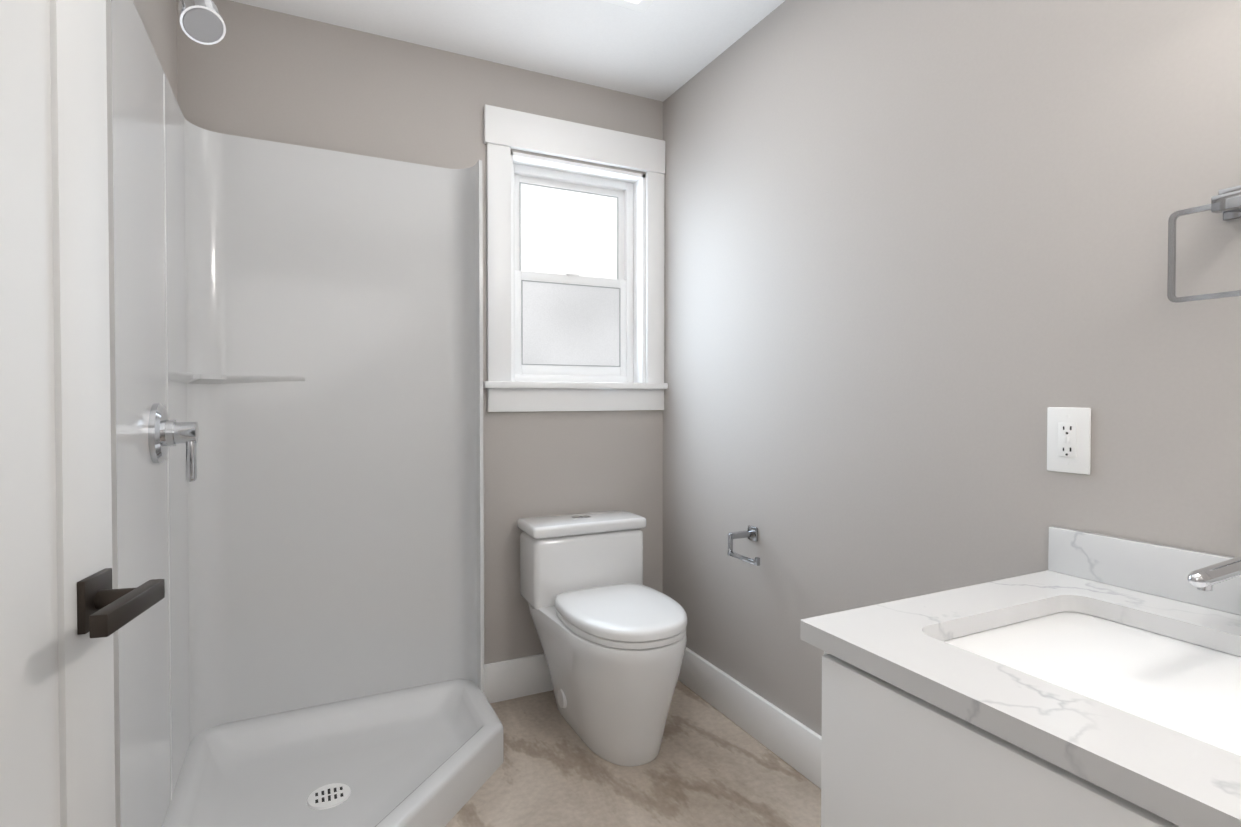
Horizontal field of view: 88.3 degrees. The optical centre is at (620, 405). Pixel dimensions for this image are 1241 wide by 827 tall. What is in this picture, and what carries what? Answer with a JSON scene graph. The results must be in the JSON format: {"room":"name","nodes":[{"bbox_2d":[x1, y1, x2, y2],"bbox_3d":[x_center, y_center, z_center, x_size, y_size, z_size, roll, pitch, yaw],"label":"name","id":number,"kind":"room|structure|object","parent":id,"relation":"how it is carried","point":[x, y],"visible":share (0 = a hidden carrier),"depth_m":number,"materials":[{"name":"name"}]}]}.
{"room":"bathroom","nodes":[
{"label":"bathroom","id":0,"kind":"room"},
{"bbox_2d":[133,0,177,101],"bbox_3d":[-0.772,-0.057,0.629,0.120,2.440,3.000,0,1,-26],"label":"wall","id":1,"kind":"structure","parent":0,"point":[158,19],"depth_m":1.80,"materials":[{"name":"beige paint"}]},
{"bbox_2d":[0,0,164,826],"bbox_3d":[-0.587,0.142,0.515,0.256,2.030,0.751,0,1,-26],"label":"door","id":2,"kind":"structure","parent":1,"relation":"in","point":[67,610],"depth_m":0.76,"materials":[{"name":"white paint"}]},
{"bbox_2d":[177,0,662,663],"bbox_3d":[-0.678,-0.083,2.413,1.860,2.440,0.120,0,1,-26],"label":"wall","id":3,"kind":"structure","parent":0,"point":[255,72],"depth_m":2.40,"materials":[{"name":"beige paint"}]},
{"bbox_2d":[483,653,552,703],"bbox_3d":[-0.195,1.059,2.590,0.792,0.150,0.019,0,1,-26],"label":"baseboard","id":4,"kind":"structure","parent":3,"relation":"attached to","point":[529,675],"depth_m":2.48,"materials":[{"name":"white wood"}]},
{"bbox_2d":[483,104,667,411],"bbox_3d":[-0.195,-0.555,2.633,0.788,1.151,0.202,0,1,-26],"label":"window","id":5,"kind":"structure","parent":3,"relation":"in","point":[506,131],"depth_m":2.65,"materials":[{"name":"white wood"}]},
{"bbox_2d":[230,0,784,101],"bbox_3d":[0.063,-1.333,1.020,1.980,0.100,3.240,0,1,-26],"label":"ceiling","id":6,"kind":"structure","parent":0,"point":[661,50],"depth_m":2.21,"materials":[{"name":"white paint"}]},
{"bbox_2d":[602,0,653,11],"bbox_3d":[-0.002,-1.282,1.858,0.340,0.026,0.340,0,1,-26],"label":"ceiling light","id":7,"kind":"object","parent":6,"relation":"attached to","point":[640,5],"visible":0.98,"depth_m":2.03,"materials":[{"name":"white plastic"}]},
{"bbox_2d":[445,680,820,826],"bbox_3d":[0.063,1.207,1.058,1.980,0.100,3.240,0,1,-26],"label":"floor","id":8,"kind":"structure","parent":0,"point":[709,765],"depth_m":1.95,"materials":[{"name":"tile"}]},
{"bbox_2d":[106,0,503,826],"bbox_3d":[-0.765,0.056,1.797,0.915,2.180,0.904,0,1,-26],"label":"shower","id":9,"kind":"object","parent":8,"relation":"on","point":[296,364],"visible":1,"depth_m":2.08,"materials":[{"name":"white plastic"}]},
{"bbox_2d":[517,510,686,766],"bbox_3d":[-0.038,0.787,2.256,0.462,0.705,0.718,0,1,-26],"label":"toilet","id":10,"kind":"object","parent":8,"relation":"on","point":[610,627],"visible":1,"depth_m":2.11,"materials":[{"name":"white ceramic"}]},
{"bbox_2d":[800,526,1240,826],"bbox_3d":[0.810,0.653,0.726,0.678,1.018,1.000,0,1,-26],"label":"bathroom vanity","id":11,"kind":"object","parent":8,"relation":"on","point":[1087,679],"visible":1,"depth_m":0.87,"materials":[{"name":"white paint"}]},
{"bbox_2d":[663,0,1240,735],"bbox_3d":[0.898,-0.069,1.448,0.120,2.440,3.240,0,1,-26],"label":"wall","id":12,"kind":"structure","parent":0,"point":[915,266],"depth_m":1.57,"materials":[{"name":"beige paint"}]},
{"bbox_2d":[728,525,759,565],"bbox_3d":[0.441,0.463,2.130,0.106,0.090,0.175,0,1,-26],"label":"toilet paper holder","id":13,"kind":"object","parent":12,"relation":"attached to","point":[751,533],"visible":1,"depth_m":2.16,"materials":[{"name":"silver metal"}]},
{"bbox_2d":[678,647,821,788],"bbox_3d":[0.539,1.067,2.042,0.016,0.150,1.648,0,1,-26],"label":"baseboard","id":14,"kind":"structure","parent":12,"relation":"attached to","point":[795,744],"depth_m":2.18,"materials":[{"name":"white wood"}]},
{"bbox_2d":[1047,407,1090,474],"bbox_3d":[0.904,0.069,1.291,0.009,0.132,0.081,0,1,-26],"label":"outlet","id":15,"kind":"object","parent":12,"relation":"attached to","point":[1068,439],"visible":1,"depth_m":1.29,"materials":[{"name":"white plastic"}]},
{"bbox_2d":[1167,185,1240,302],"bbox_3d":[0.998,-0.268,1.036,0.060,0.186,0.164,0,1,-26],"label":"towel ring","id":16,"kind":"object","parent":12,"relation":"attached to","point":[1226,202],"visible":1,"depth_m":1.06,"materials":[{"name":"silver metal"}]}
]}

